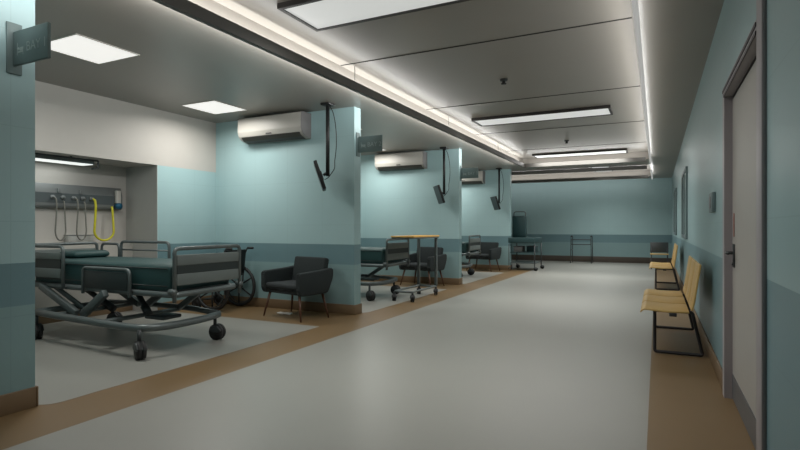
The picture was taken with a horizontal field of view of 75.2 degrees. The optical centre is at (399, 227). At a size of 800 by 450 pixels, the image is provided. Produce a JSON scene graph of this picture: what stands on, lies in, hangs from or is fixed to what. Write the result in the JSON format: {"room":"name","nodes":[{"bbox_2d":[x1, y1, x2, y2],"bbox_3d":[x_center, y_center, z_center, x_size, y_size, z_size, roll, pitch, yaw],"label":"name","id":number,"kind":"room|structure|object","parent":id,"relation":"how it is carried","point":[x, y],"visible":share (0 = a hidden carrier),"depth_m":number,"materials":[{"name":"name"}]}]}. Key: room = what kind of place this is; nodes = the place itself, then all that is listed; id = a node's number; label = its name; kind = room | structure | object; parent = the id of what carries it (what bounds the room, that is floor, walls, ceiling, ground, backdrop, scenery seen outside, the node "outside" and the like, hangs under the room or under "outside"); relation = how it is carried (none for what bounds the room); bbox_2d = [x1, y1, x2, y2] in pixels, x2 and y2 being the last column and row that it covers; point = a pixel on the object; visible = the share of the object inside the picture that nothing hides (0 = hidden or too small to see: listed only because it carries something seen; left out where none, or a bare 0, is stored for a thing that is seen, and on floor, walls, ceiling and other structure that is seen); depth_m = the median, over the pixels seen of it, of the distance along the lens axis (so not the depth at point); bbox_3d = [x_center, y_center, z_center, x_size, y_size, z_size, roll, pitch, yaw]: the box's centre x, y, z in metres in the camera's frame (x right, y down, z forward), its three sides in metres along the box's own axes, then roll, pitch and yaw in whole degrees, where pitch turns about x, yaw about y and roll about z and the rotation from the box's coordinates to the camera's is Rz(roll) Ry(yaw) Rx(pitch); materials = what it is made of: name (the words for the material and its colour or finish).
{"room":"hospital interior","nodes":[
{"label":"hospital interior","id":0,"kind":"room"},
{"bbox_2d":[0,0,34,394],"bbox_3d":[-5.316,-0.240,1.985,3.790,2.880,5.240,0,0,26],"label":"wall","id":1,"kind":"structure","parent":0,"point":[17,93],"depth_m":3.39,"materials":[{"name":"teal paint"}]},
{"bbox_2d":[6,21,50,75],"bbox_3d":[-2.338,-1.165,3.289,0.390,0.330,0.090,0,0,26],"label":"flag sign","id":2,"kind":"object","parent":1,"relation":"attached to","point":[32,44],"visible":1,"depth_m":3.30,"materials":[{"name":"teal plastic"}]},
{"bbox_2d":[0,295,214,416],"bbox_3d":[-4.052,1.133,3.756,3.125,0.135,9.135,0,0,26],"label":"baseboard","id":3,"kind":"structure","parent":1,"relation":"attached to","point":[13,402],"depth_m":3.44,"materials":[{"name":"brown wood"}]},
{"bbox_2d":[35,80,215,171],"bbox_3d":[-4.190,-1.285,6.739,0.810,0.790,4.280,0,0,26],"label":"wall","id":4,"kind":"structure","parent":0,"point":[69,122],"depth_m":6.83,"materials":[{"name":"white paint"}]},
{"bbox_2d":[35,154,93,165],"bbox_3d":[-4.489,-0.859,6.212,0.240,0.053,1.550,0,0,26],"label":"lamp","id":5,"kind":"object","parent":4,"relation":"attached to","point":[43,158],"visible":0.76,"depth_m":6.53,"materials":[{"name":"grey plastic"}]},
{"bbox_2d":[35,158,92,165],"bbox_3d":[-4.489,-0.836,6.212,0.220,0.008,1.530,0,0,26],"label":"diffuser","id":6,"kind":"object","parent":5,"relation":"attached to","point":[54,160],"depth_m":6.59,"materials":[{"name":"grey plastic"}]},
{"bbox_2d":[35,153,98,169],"bbox_3d":[-4.300,-0.820,5.985,0.043,0.140,1.711,0,0,26],"label":"rail","id":7,"kind":"object","parent":4,"relation":"attached to","point":[70,157],"visible":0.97,"depth_m":6.43,"materials":[{"name":"grey metal"}]},
{"bbox_2d":[157,165,215,301],"bbox_3d":[-4.190,0.155,6.739,0.810,2.090,4.280,0,0,26],"label":"wall","id":8,"kind":"structure","parent":0,"point":[186,198],"depth_m":7.79,"materials":[{"name":"teal paint"}]},
{"bbox_2d":[35,161,156,310],"bbox_3d":[-4.367,0.155,6.375,0.814,2.090,2.570,0,0,26],"label":"wall niche","id":9,"kind":"object","parent":8,"relation":"in","point":[137,218],"visible":0.44,"depth_m":7.32,"materials":[{"name":"white paint"}]},
{"bbox_2d":[35,182,121,209],"bbox_3d":[-4.551,-0.415,6.427,0.140,0.310,2.380,0,0,26],"label":"bedhead trunking","id":10,"kind":"object","parent":9,"relation":"attached to","point":[45,193],"visible":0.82,"depth_m":6.86,"materials":[{"name":"grey metal"}]},
{"bbox_2d":[54,197,66,240],"bbox_3d":[-4.358,-0.117,6.650,0.061,0.570,0.150,0,0,22],"label":"hose","id":11,"kind":"object","parent":10,"relation":"hanging from","point":[54,197],"visible":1,"depth_m":6.62,"materials":[{"name":"grey rubber"}]},
{"bbox_2d":[75,198,86,240],"bbox_3d":[-4.239,-0.117,6.892,0.061,0.570,0.150,0,0,22],"label":"hose","id":12,"kind":"object","parent":10,"relation":"hanging from","point":[75,198],"visible":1,"depth_m":6.84,"materials":[{"name":"grey rubber"}]},
{"bbox_2d":[93,198,114,240],"bbox_3d":[-4.099,-0.112,7.174,0.071,0.591,0.310,0,0,24],"label":"hose","id":13,"kind":"object","parent":10,"relation":"hanging from","point":[94,200],"visible":1,"depth_m":7.08,"materials":[{"name":"yellow rubber"}]},
{"bbox_2d":[114,191,122,208],"bbox_3d":[-4.009,-0.399,7.386,0.070,0.262,0.084,0,0,26],"label":"meter","id":14,"kind":"object","parent":10,"relation":"attached to","point":[118,205],"visible":1,"depth_m":7.37,"materials":[{"name":"white plastic"}]},
{"bbox_2d":[64,235,92,241],"bbox_3d":[-4.304,0.146,6.963,0.105,0.108,0.350,0,0,26],"label":"tray","id":15,"kind":"object","parent":9,"relation":"on","point":[69,238],"visible":0.7,"depth_m":6.89,"materials":[{"name":"grey metal"}]},
{"bbox_2d":[216,107,360,304],"bbox_3d":[-1.754,-0.240,7.826,2.590,2.880,0.170,0,0,26],"label":"wall partition","id":16,"kind":"structure","parent":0,"point":[271,199],"depth_m":7.63,"materials":[{"name":"teal paint"}]},
{"bbox_2d":[238,111,310,143],"bbox_3d":[-1.863,-1.464,7.651,1.180,0.372,0.240,0,0,26],"label":"air conditioner","id":17,"kind":"object","parent":16,"relation":"attached to","point":[293,125],"visible":1,"depth_m":7.51,"materials":[{"name":"white plastic"}]},
{"bbox_2d":[242,132,305,143],"bbox_3d":[-1.868,-1.318,7.618,1.070,0.080,0.154,0,0,26],"label":"outlet","id":18,"kind":"object","parent":17,"relation":"attached to","point":[265,137],"depth_m":7.59,"materials":[{"name":"grey plastic"}]},
{"bbox_2d":[222,295,361,314],"bbox_3d":[-1.748,1.133,7.823,2.605,0.135,0.200,0,0,26],"label":"baseboard","id":19,"kind":"structure","parent":16,"relation":"attached to","point":[259,302],"depth_m":7.53,"materials":[{"name":"brown wood"}]},
{"bbox_2d":[356,132,382,156],"bbox_3d":[-0.417,-1.165,7.170,0.390,0.330,0.090,0,0,26],"label":"flag sign","id":20,"kind":"object","parent":16,"relation":"attached to","point":[366,143],"visible":1,"depth_m":7.17,"materials":[{"name":"teal plastic"}]},
{"bbox_2d":[0,260,754,449],"bbox_3d":[-0.083,1.249,9.247,9.645,0.102,22.900,0,0,26],"label":"floor","id":21,"kind":"structure","parent":0,"point":[560,355],"depth_m":4.25,"materials":[{"name":"grey laminate"}]},
{"bbox_2d":[35,240,242,359],"bbox_3d":[-3.054,0.676,5.654,2.465,1.047,1.192,0,0,26],"label":"hospital bed","id":22,"kind":"object","parent":21,"relation":"on","point":[190,275],"visible":0.87,"depth_m":5.35,"materials":[{"name":"grey metal"}]},
{"bbox_2d":[60,250,109,257],"bbox_3d":[-3.763,0.307,6.193,0.340,0.080,0.440,0,0,26],"label":"pillow","id":23,"kind":"object","parent":22,"relation":"on","point":[73,253],"visible":0.79,"depth_m":6.07,"materials":[{"name":"teal fabric"}]},
{"bbox_2d":[192,247,255,309],"bbox_3d":[-2.682,0.740,7.763,0.844,0.917,0.634,0,0,24],"label":"wheelchair","id":24,"kind":"object","parent":21,"relation":"on","point":[218,298],"visible":0.45,"depth_m":7.83,"materials":[{"name":"black metal"}]},
{"bbox_2d":[277,312,292,314],"bbox_3d":[-1.609,1.187,7.236,0.256,0.026,0.086,0,0,32],"label":"crumpled paper","id":25,"kind":"object","parent":21,"relation":"on","point":[285,313],"visible":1,"depth_m":7.21,"materials":[{"name":"white paper"}]},
{"bbox_2d":[261,256,332,321],"bbox_3d":[-1.397,0.802,7.050,0.840,0.801,0.583,0,0,40],"label":"armchair","id":26,"kind":"object","parent":21,"relation":"on","point":[308,276],"visible":1,"depth_m":6.96,"materials":[{"name":"fabric"}]},
{"bbox_2d":[266,280,295,288],"bbox_3d":[-1.433,0.766,7.008,0.656,0.064,0.455,0,0,40],"label":"seat cushion","id":27,"kind":"object","parent":26,"relation":"on","point":[270,284],"depth_m":6.93,"materials":[{"name":"grey fabric"}]},
{"bbox_2d":[361,238,409,300],"bbox_3d":[-1.168,0.676,9.462,2.465,1.047,1.192,0,0,26],"label":"hospital bed","id":28,"kind":"object","parent":21,"relation":"on","point":[391,255],"visible":0.43,"depth_m":8.88,"materials":[{"name":"grey metal"}]},
{"bbox_2d":[391,235,438,301],"bbox_3d":[0.279,0.665,8.933,0.441,1.070,1.143,0,0,26],"label":"table","id":29,"kind":"object","parent":21,"relation":"on","point":[418,237],"visible":1,"depth_m":9.25,"materials":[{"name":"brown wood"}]},
{"bbox_2d":[399,247,446,285],"bbox_3d":[0.476,0.802,10.832,0.840,0.801,0.583,0,0,40],"label":"armchair","id":30,"kind":"object","parent":21,"relation":"on","point":[426,253],"visible":0.87,"depth_m":10.75,"materials":[{"name":"fabric"}]},
{"bbox_2d":[403,262,426,266],"bbox_3d":[0.440,0.766,10.790,0.656,0.064,0.455,0,0,40],"label":"seat cushion","id":31,"kind":"object","parent":30,"relation":"on","point":[412,264],"depth_m":10.70,"materials":[{"name":"grey fabric"}]},
{"bbox_2d":[462,235,480,275],"bbox_3d":[0.718,0.676,13.271,2.465,1.047,1.192,0,0,26],"label":"hospital bed","id":32,"kind":"object","parent":21,"relation":"on","point":[469,248],"visible":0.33,"depth_m":12.78,"materials":[{"name":"grey metal"}]},
{"bbox_2d":[465,242,501,271],"bbox_3d":[2.353,0.802,14.623,0.840,0.801,0.583,0,0,40],"label":"armchair","id":33,"kind":"object","parent":21,"relation":"on","point":[489,250],"visible":0.84,"depth_m":14.52,"materials":[{"name":"fabric"}]},
{"bbox_2d":[468,254,488,256],"bbox_3d":[2.317,0.766,14.580,0.656,0.064,0.455,0,0,40],"label":"seat cushion","id":34,"kind":"object","parent":33,"relation":"on","point":[475,255],"depth_m":14.39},
{"bbox_2d":[508,237,543,270],"bbox_3d":[3.666,0.735,15.051,0.841,0.930,1.028,0,0,26],"label":"utility cart","id":35,"kind":"object","parent":21,"relation":"on","point":[516,240],"visible":1,"depth_m":14.74,"materials":[{"name":"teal metal"}]},
{"bbox_2d":[513,246,524,251],"bbox_3d":[3.444,0.603,14.977,0.280,0.165,0.360,0,0,26],"label":"storage bin","id":36,"kind":"object","parent":35,"relation":"on","point":[516,248],"visible":1,"depth_m":14.83,"materials":[{"name":"grey plastic"}]},
{"bbox_2d":[512,211,526,236],"bbox_3d":[3.522,-0.113,15.270,0.380,0.766,0.245,0,0,26],"label":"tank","id":37,"kind":"object","parent":35,"relation":"on","point":[519,223],"visible":0.98,"depth_m":15.17,"materials":[{"name":"teal metal"}]},
{"bbox_2d":[508,237,541,242],"bbox_3d":[3.636,0.350,15.050,0.760,0.160,0.960,0,0,26],"label":"tray","id":38,"kind":"object","parent":35,"relation":"on","point":[512,239],"depth_m":14.68,"materials":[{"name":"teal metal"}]},
{"bbox_2d":[510,251,540,252],"bbox_3d":[3.636,0.693,15.050,0.720,0.015,0.920,0,0,26],"label":"shelf","id":39,"kind":"object","parent":35,"relation":"attached to","point":[512,251],"depth_m":14.67,"materials":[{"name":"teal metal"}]},
{"bbox_2d":[510,261,540,263],"bbox_3d":[3.636,0.990,15.050,0.720,0.020,0.920,0,0,26],"label":"shelf","id":40,"kind":"object","parent":35,"relation":"attached to","point":[524,262],"depth_m":14.74,"materials":[{"name":"grey metal"}]},
{"bbox_2d":[526,246,537,251],"bbox_3d":[3.842,0.603,15.059,0.280,0.165,0.360,0,0,26],"label":"storage bin","id":41,"kind":"object","parent":35,"relation":"on","point":[529,248],"visible":1,"depth_m":14.91,"materials":[{"name":"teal plastic"}]},
{"bbox_2d":[570,236,592,263],"bbox_3d":[6.246,0.731,17.841,0.698,0.940,0.486,0,0,26],"label":"frame","id":42,"kind":"object","parent":21,"relation":"on","point":[572,239],"visible":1,"depth_m":17.78,"materials":[{"name":"grey metal"}]},
{"bbox_2d":[650,242,668,268],"bbox_3d":[7.562,0.810,15.136,0.480,0.774,0.479,0,0,26],"label":"chair","id":43,"kind":"object","parent":21,"relation":"on","point":[654,246],"visible":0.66,"depth_m":15.29,"materials":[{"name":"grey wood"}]},
{"bbox_2d":[649,243,679,290],"bbox_3d":[5.393,0.763,10.608,0.532,0.867,1.800,0,0,26],"label":"bench","id":44,"kind":"object","parent":21,"relation":"on","point":[657,265],"visible":1,"depth_m":10.07,"materials":[{"name":"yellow wood"}]},
{"bbox_2d":[640,256,703,356],"bbox_3d":[2.873,0.763,5.518,0.532,0.867,1.800,0,0,26],"label":"bench","id":45,"kind":"object","parent":21,"relation":"on","point":[671,302],"visible":1,"depth_m":5.08,"materials":[{"name":"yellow wood"}]},
{"bbox_2d":[35,0,723,183],"bbox_3d":[-0.217,-1.795,9.202,9.445,0.230,22.700,0,0,26],"label":"ceiling","id":46,"kind":"structure","parent":0,"point":[439,63],"depth_m":5.72,"materials":[{"name":"white paint"}]},
{"bbox_2d":[51,33,139,63],"bbox_3d":[-2.935,-1.676,4.890,0.620,0.008,0.620,0,0,26],"label":"recessed light","id":47,"kind":"object","parent":46,"relation":"in","point":[76,45],"visible":0.83,"depth_m":4.87,"materials":[{"name":"white plastic"}]},
{"bbox_2d":[180,100,246,113],"bbox_3d":[-2.582,-1.676,7.226,0.620,0.008,0.620,0,0,26],"label":"recessed light","id":48,"kind":"object","parent":46,"relation":"in","point":[212,106],"visible":1,"depth_m":7.21,"materials":[{"name":"white plastic"}]},
{"bbox_2d":[313,102,336,190],"bbox_3d":[-1.009,-1.095,7.005,0.308,1.170,0.440,0,0,-9],"label":"monitor","id":49,"kind":"object","parent":46,"relation":"hanging from","point":[328,105],"visible":1,"depth_m":6.98,"materials":[{"name":"black plastic"}]},
{"bbox_2d":[277,0,469,31],"bbox_3d":[0.087,-1.837,4.063,2.190,0.045,0.560,0,0,26],"label":"ceiling lamp","id":50,"kind":"object","parent":46,"relation":"attached to","point":[318,15],"visible":1,"depth_m":4.33,"materials":[{"name":"grey plastic"}]},
{"bbox_2d":[152,0,651,167],"bbox_3d":[1.366,-1.696,6.426,3.025,0.328,14.510,0,0,26],"label":"cove","id":51,"kind":"structure","parent":46,"relation":"attached to","point":[188,8],"depth_m":5.26,"materials":[{"name":"grey paint"}]},
{"bbox_2d":[433,147,449,203],"bbox_3d":[0.886,-1.095,10.832,0.308,1.170,0.440,0,0,-9],"label":"monitor","id":52,"kind":"object","parent":46,"relation":"hanging from","point":[439,194],"visible":1,"depth_m":10.80,"materials":[{"name":"black plastic"}]},
{"bbox_2d":[490,168,503,209],"bbox_3d":[2.754,-1.095,14.605,0.308,1.170,0.440,0,0,-9],"label":"monitor","id":53,"kind":"object","parent":46,"relation":"hanging from","point":[495,202],"visible":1,"depth_m":14.57,"materials":[{"name":"black plastic"}]},
{"bbox_2d":[500,78,507,84],"bbox_3d":[1.299,-1.829,6.499,0.100,0.062,0.100,0,0,26],"label":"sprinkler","id":54,"kind":"object","parent":46,"relation":"attached to","point":[503,80],"visible":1,"depth_m":6.47,"materials":[{"name":"black plastic"}]},
{"bbox_2d":[471,105,612,126],"bbox_3d":[2.315,-1.837,8.562,2.190,0.045,0.560,0,0,26],"label":"ceiling lamp","id":55,"kind":"object","parent":46,"relation":"attached to","point":[603,110],"visible":1,"depth_m":8.49,"materials":[{"name":"grey plastic"}]},
{"bbox_2d":[532,148,627,158],"bbox_3d":[4.432,-1.837,12.837,2.190,0.045,0.540,0,0,26],"label":"ceiling lamp","id":56,"kind":"object","parent":46,"relation":"attached to","point":[624,150],"visible":1,"depth_m":12.70,"materials":[{"name":"grey plastic"}]},
{"bbox_2d":[535,151,625,157],"bbox_3d":[4.432,-1.829,12.837,2.120,0.012,0.470,0,0,26],"label":"diffuser","id":57,"kind":"object","parent":56,"relation":"attached to","point":[577,153],"depth_m":12.82,"materials":[{"name":"grey plastic"}]},
{"bbox_2d":[512,165,652,182],"bbox_3d":[4.312,-1.603,16.601,6.775,0.143,2.860,0,0,26],"label":"trim","id":58,"kind":"structure","parent":46,"relation":"attached to","point":[643,166],"depth_m":15.33,"materials":[{"name":"grey metal"}]},
{"bbox_2d":[361,149,461,277],"bbox_3d":[0.123,-0.240,11.617,2.590,2.880,0.170,0,0,26],"label":"wall partition","id":59,"kind":"structure","parent":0,"point":[398,202],"depth_m":11.41,"materials":[{"name":"teal paint"}]},
{"bbox_2d":[375,151,426,170],"bbox_3d":[0.014,-1.464,11.442,1.180,0.372,0.240,0,0,26],"label":"air conditioner","id":60,"kind":"object","parent":59,"relation":"attached to","point":[418,159],"visible":1,"depth_m":11.32,"materials":[{"name":"grey plastic"}]},
{"bbox_2d":[377,165,423,170],"bbox_3d":[0.009,-1.318,11.409,1.070,0.080,0.154,0,0,26],"label":"outlet","id":61,"kind":"object","parent":60,"relation":"attached to","point":[379,167],"depth_m":11.40,"materials":[{"name":"grey plastic"}]},
{"bbox_2d":[368,275,462,284],"bbox_3d":[0.130,1.133,11.614,2.605,0.135,0.200,0,0,26],"label":"baseboard","id":62,"kind":"structure","parent":59,"relation":"attached to","point":[454,281],"depth_m":11.27,"materials":[{"name":"brown wood"}]},
{"bbox_2d":[460,165,477,180],"bbox_3d":[1.469,-1.165,10.978,0.390,0.330,0.090,0,0,26],"label":"flag sign","id":63,"kind":"object","parent":59,"relation":"attached to","point":[465,173],"visible":1,"depth_m":10.98,"materials":[{"name":"plastic"}]},
{"bbox_2d":[462,169,511,264],"bbox_3d":[0.817,-0.240,16.016,5.250,2.880,0.170,0,0,26],"label":"wall partition","id":64,"kind":"structure","parent":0,"point":[479,217],"depth_m":15.04,"materials":[{"name":"teal paint"}]},
{"bbox_2d":[462,171,484,184],"bbox_3d":[1.900,-1.464,15.251,1.180,0.372,0.240,0,0,26],"label":"air conditioner","id":65,"kind":"object","parent":64,"relation":"attached to","point":[481,174],"visible":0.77,"depth_m":15.02,"materials":[{"name":"grey plastic"}]},
{"bbox_2d":[462,181,482,184],"bbox_3d":[1.895,-1.318,15.218,1.070,0.080,0.154,0,0,26],"label":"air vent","id":66,"kind":"object","parent":65,"relation":"attached to","point":[463,182],"depth_m":15.08,"materials":[{"name":"grey plastic"}]},
{"bbox_2d":[462,264,511,269],"bbox_3d":[0.824,1.133,16.012,5.265,0.135,0.200,0,0,26],"label":"baseboard","id":67,"kind":"structure","parent":64,"relation":"attached to","point":[479,266],"depth_m":15.00,"materials":[{"name":"brown wood"}]},
{"bbox_2d":[512,178,671,257],"bbox_3d":[4.864,-0.390,19.463,9.445,3.180,0.200,0,0,26],"label":"wall","id":68,"kind":"structure","parent":0,"point":[622,217],"depth_m":18.30,"materials":[{"name":"teal paint"}]},
{"bbox_2d":[512,254,671,262],"bbox_3d":[4.817,1.100,19.366,9.445,0.200,0.015,0,0,26],"label":"baseboard","id":69,"kind":"structure","parent":68,"relation":"attached to","point":[519,257],"depth_m":18.34,"materials":[{"name":"brown wood"}]},
{"bbox_2d":[672,0,799,449],"bbox_3d":[4.149,-0.390,7.151,0.200,3.180,22.900,0,0,26],"label":"wall","id":70,"kind":"structure","parent":0,"point":[701,150],"depth_m":2.25,"materials":[{"name":"teal paint"}]},
{"bbox_2d":[674,188,676,234],"bbox_3d":[7.264,-0.410,13.700,0.030,1.180,1.800,0,0,26],"label":"window","id":71,"kind":"structure","parent":70,"relation":"in","point":[675,190],"depth_m":13.55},
{"bbox_2d":[682,166,687,238],"bbox_3d":[4.989,-0.410,9.107,0.030,1.180,1.550,0,0,26],"label":"window","id":72,"kind":"structure","parent":70,"relation":"in","point":[685,172],"depth_m":8.43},
{"bbox_2d":[671,260,722,390],"bbox_3d":[4.050,1.133,7.192,0.015,0.135,22.485,0,0,26],"label":"baseboard","id":73,"kind":"structure","parent":70,"relation":"attached to","point":[713,358],"depth_m":4.77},
{"bbox_2d":[709,192,715,212],"bbox_3d":[2.713,-0.220,4.515,0.034,0.170,0.280,0,0,26],"label":"wall box","id":74,"kind":"object","parent":70,"relation":"attached to","point":[712,196],"visible":1,"depth_m":4.39,"materials":[{"name":"grey plastic"}]},
{"bbox_2d":[722,20,755,449],"bbox_3d":[2.070,0.100,3.093,0.135,2.200,1.420,0,0,26],"label":"door","id":75,"kind":"structure","parent":70,"relation":"in","point":[739,90],"depth_m":3.26,"materials":[{"name":"grey wood"}]},
{"bbox_2d":[756,0,766,449],"bbox_3d":[1.681,-0.240,2.415,0.020,2.880,0.140,0,0,26],"label":"trim","id":76,"kind":"structure","parent":70,"relation":"attached to","point":[761,5],"depth_m":2.37,"materials":[{"name":"grey metal"}]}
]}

